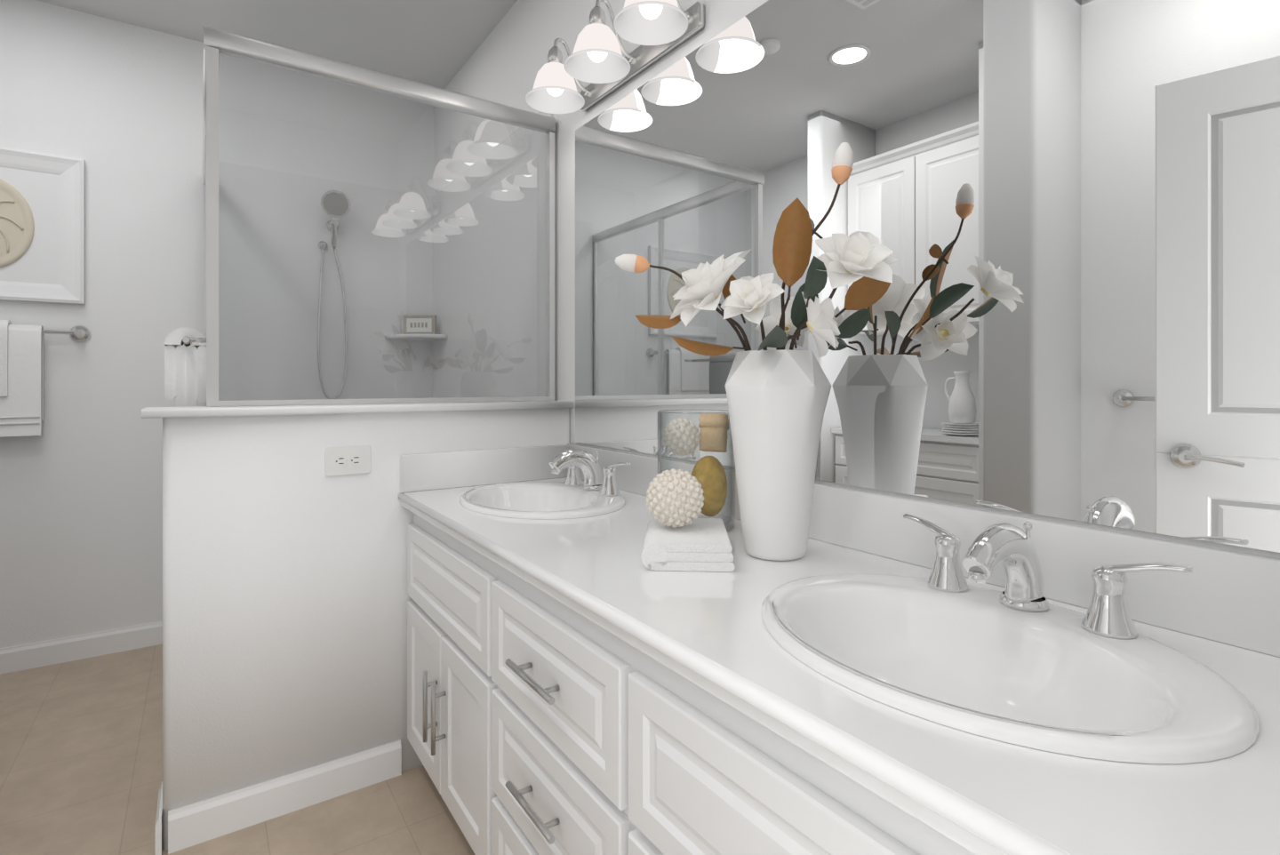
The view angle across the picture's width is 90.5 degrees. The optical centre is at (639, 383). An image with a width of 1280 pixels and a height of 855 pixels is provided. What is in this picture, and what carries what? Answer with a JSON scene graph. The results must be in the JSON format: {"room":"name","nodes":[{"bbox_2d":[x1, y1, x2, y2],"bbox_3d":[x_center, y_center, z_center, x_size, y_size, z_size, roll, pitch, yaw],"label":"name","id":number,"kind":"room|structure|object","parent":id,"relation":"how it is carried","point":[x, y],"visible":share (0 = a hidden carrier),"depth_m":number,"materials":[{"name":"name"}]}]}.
{"room":"bathroom","nodes":[
{"label":"bathroom","id":0,"kind":"room"},
{"bbox_2d":[0,0,434,647],"bbox_3d":[-2.161,-0.204,2.894,2.400,2.740,0.100,0,0,-35],"label":"wall","id":1,"kind":"structure","parent":0,"point":[81,500],"depth_m":2.76,"materials":[{"name":"white paint"}]},
{"bbox_2d":[0,145,85,304],"bbox_3d":[-2.599,-0.639,2.508,0.610,0.610,0.034,0,0,-35],"label":"wall art","id":2,"kind":"object","parent":1,"relation":"attached to","point":[43,195],"visible":1,"depth_m":2.61,"materials":[{"name":"white paint"}]},
{"bbox_2d":[41,325,90,341],"bbox_3d":[-2.602,-0.209,2.486,0.678,0.068,0.068,0,0,-35],"label":"rail","id":3,"kind":"object","parent":1,"relation":"attached to","point":[77,333],"visible":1,"depth_m":2.66,"materials":[{"name":"silver metal"}]},
{"bbox_2d":[0,320,44,436],"bbox_3d":[-2.597,-0.020,2.470,0.400,0.462,0.086,0,0,-35],"label":"towel","id":4,"kind":"object","parent":3,"relation":"hanging from","point":[21,346],"visible":1,"depth_m":2.53,"materials":[{"name":"white fabric"}]},
{"bbox_2d":[0,644,475,854],"bbox_3d":[-1.067,1.216,1.317,2.600,0.100,3.940,0,0,-35],"label":"floor","id":5,"kind":"structure","parent":0,"point":[81,740],"depth_m":1.80,"materials":[{"name":"tile"}]},
{"bbox_2d":[397,443,1279,854],"bbox_3d":[0.059,0.689,1.269,0.599,0.955,1.918,0,0,-35],"label":"vanity","id":6,"kind":"object","parent":5,"relation":"on","point":[567,694],"visible":0.79,"depth_m":0.88,"materials":[{"name":"white paint"}]},
{"bbox_2d":[459,481,625,519],"bbox_3d":[-0.274,0.386,1.769,0.430,0.150,0.540,0,0,-35],"label":"sink","id":7,"kind":"object","parent":6,"relation":"in","point":[516,500],"visible":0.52,"depth_m":1.87,"materials":[{"name":"white ceramic"}]},
{"bbox_2d":[549,448,631,495],"bbox_3d":[-0.182,0.250,1.833,0.174,0.121,0.368,0,0,-35],"label":"faucet","id":8,"kind":"object","parent":7,"relation":"on","point":[572,459],"visible":1,"depth_m":1.82,"materials":[{"name":"silver metal"}]},
{"bbox_2d":[640,518,735,571],"bbox_3d":[0.089,0.302,1.210,0.162,0.046,0.225,0,0,3],"label":"folded towel","id":9,"kind":"object","parent":6,"relation":"on","point":[704,544],"visible":0.97,"depth_m":1.10,"materials":[{"name":"white fabric"}]},
{"bbox_2d":[646,468,704,527],"bbox_3d":[0.068,0.221,1.221,0.111,0.113,0.113,0,0,-35],"label":"ball","id":10,"kind":"object","parent":9,"relation":"on","point":[675,499],"visible":1,"depth_m":1.19,"materials":[{"name":"white"}]},
{"bbox_2d":[657,409,735,530],"bbox_3d":[0.127,0.194,1.436,0.176,0.262,0.176,0,0,-35],"label":"glass jar","id":11,"kind":"object","parent":6,"relation":"on","point":[660,412],"visible":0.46,"depth_m":1.41,"materials":[{"name":"clear glass"}]},
{"bbox_2d":[662,413,729,516],"bbox_3d":[0.129,0.188,1.437,0.159,0.240,0.091,0,0,-10],"label":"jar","id":12,"kind":"object","parent":11,"relation":"in","point":[681,436],"visible":0.86,"depth_m":1.41,"materials":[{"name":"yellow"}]},
{"bbox_2d":[724,349,831,560],"bbox_3d":[0.261,0.133,1.208,0.201,0.385,0.201,0,0,-35],"label":"vase","id":13,"kind":"object","parent":6,"relation":"on","point":[777,400],"visible":1,"depth_m":1.14,"materials":[{"name":"white ceramic"}]},
{"bbox_2d":[615,142,896,358],"bbox_3d":[0.241,-0.183,1.146,0.390,0.431,0.469,0,0,-35],"label":"flowers","id":14,"kind":"object","parent":13,"relation":"in","point":[859,259],"visible":0.98,"depth_m":1.09,"materials":[{"name":"brown"}]},
{"bbox_2d":[761,573,1258,763],"bbox_3d":[0.401,0.386,0.795,0.430,0.150,0.540,0,0,-35],"label":"sink","id":15,"kind":"object","parent":6,"relation":"in","point":[970,661],"visible":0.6,"depth_m":0.80,"materials":[{"name":"white ceramic"}]},
{"bbox_2d":[903,513,1193,639],"bbox_3d":[0.493,0.250,0.859,0.174,0.121,0.368,0,0,-35],"label":"faucet","id":16,"kind":"object","parent":15,"relation":"on","point":[1108,614],"visible":1,"depth_m":0.83,"materials":[{"name":"silver metal"}]},
{"bbox_2d":[36,0,517,88],"bbox_3d":[-1.067,-1.624,1.317,2.600,0.100,3.940,0,0,-35],"label":"ceiling","id":17,"kind":"structure","parent":0,"point":[428,42],"depth_m":2.79,"materials":[{"name":"white paint"}]},
{"bbox_2d":[141,400,574,850],"bbox_3d":[-0.767,0.615,1.945,1.190,1.102,0.174,0,0,-35],"label":"half wall","id":18,"kind":"structure","parent":0,"point":[285,596],"depth_m":1.73,"materials":[{"name":"white paint"}]},
{"bbox_2d":[0,620,401,854],"bbox_3d":[-1.306,1.116,1.151,1.820,0.100,3.740,0,0,-35],"label":"baseboard","id":19,"kind":"structure","parent":18,"relation":"attached to","point":[204,820],"depth_m":1.77,"materials":[{"name":"white paint"}]},
{"bbox_2d":[324,445,370,476],"bbox_3d":[-0.834,0.221,1.813,0.120,0.080,0.009,0,0,-35],"label":"outlet","id":20,"kind":"object","parent":18,"relation":"attached to","point":[343,460],"visible":1,"depth_m":1.81,"materials":[{"name":"white plastic"}]},
{"bbox_2d":[218,111,552,400],"bbox_3d":[-1.183,0.066,2.629,1.094,2.200,1.450,0,0,-35],"label":"wall","id":21,"kind":"structure","parent":0,"point":[471,255],"depth_m":3.11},
{"bbox_2d":[317,190,350,399],"bbox_3d":[-1.529,-0.432,3.169,0.142,1.034,0.142,0,0,-35],"label":"shower head","id":22,"kind":"object","parent":21,"relation":"attached to","point":[335,204],"visible":0.99,"depth_m":3.16},
{"bbox_2d":[182,24,555,407],"bbox_3d":[-1.180,0.046,2.597,1.100,2.019,1.482,0,0,-35],"label":"frame","id":23,"kind":"object","parent":21,"relation":"attached to","point":[217,42],"visible":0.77,"depth_m":1.88,"materials":[{"name":"silver metal"}]},
{"bbox_2d":[164,327,206,407],"bbox_3d":[-1.351,-0.038,1.893,0.100,0.238,0.230,0,0,-35],"label":"towel","id":24,"kind":"object","parent":23,"relation":"hanging from","point":[185,369],"visible":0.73,"depth_m":1.80,"materials":[{"name":"white fabric"}]},
{"bbox_2d":[385,334,447,341],"bbox_3d":[-1.181,-0.244,3.346,0.250,0.020,0.250,0,0,-35],"label":"corner shelf","id":25,"kind":"object","parent":21,"relation":"attached to","point":[410,337],"visible":1,"depth_m":3.30,"materials":[{"name":"white"}]},
{"bbox_2d":[403,315,436,334],"bbox_3d":[-1.171,-0.307,3.379,0.170,0.105,0.026,0,0,3],"label":"sign","id":26,"kind":"object","parent":25,"relation":"on","point":[412,324],"visible":0.95,"depth_m":3.37,"materials":[{"name":"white wood"}]},
{"bbox_2d":[434,0,1279,558],"bbox_3d":[-0.040,-0.204,2.029,0.100,2.740,3.940,0,0,-35],"label":"wall","id":27,"kind":"structure","parent":0,"point":[506,66],"depth_m":2.30,"materials":[{"name":"white paint"}]},
{"bbox_2d":[525,0,705,113],"bbox_3d":[-0.104,-1.003,1.826,0.234,0.209,0.714,0,0,-35],"label":"sconce","id":28,"kind":"object","parent":27,"relation":"attached to","point":[660,27],"visible":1,"depth_m":1.81,"materials":[{"name":"white glass"}]},
{"bbox_2d":[575,0,1279,552],"bbox_3d":[0.314,-0.335,1.425,0.005,1.078,1.885,0,0,-35],"label":"mirror","id":29,"kind":"object","parent":27,"relation":"attached to","point":[1076,203],"visible":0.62,"depth_m":1.04,"materials":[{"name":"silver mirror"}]}
]}

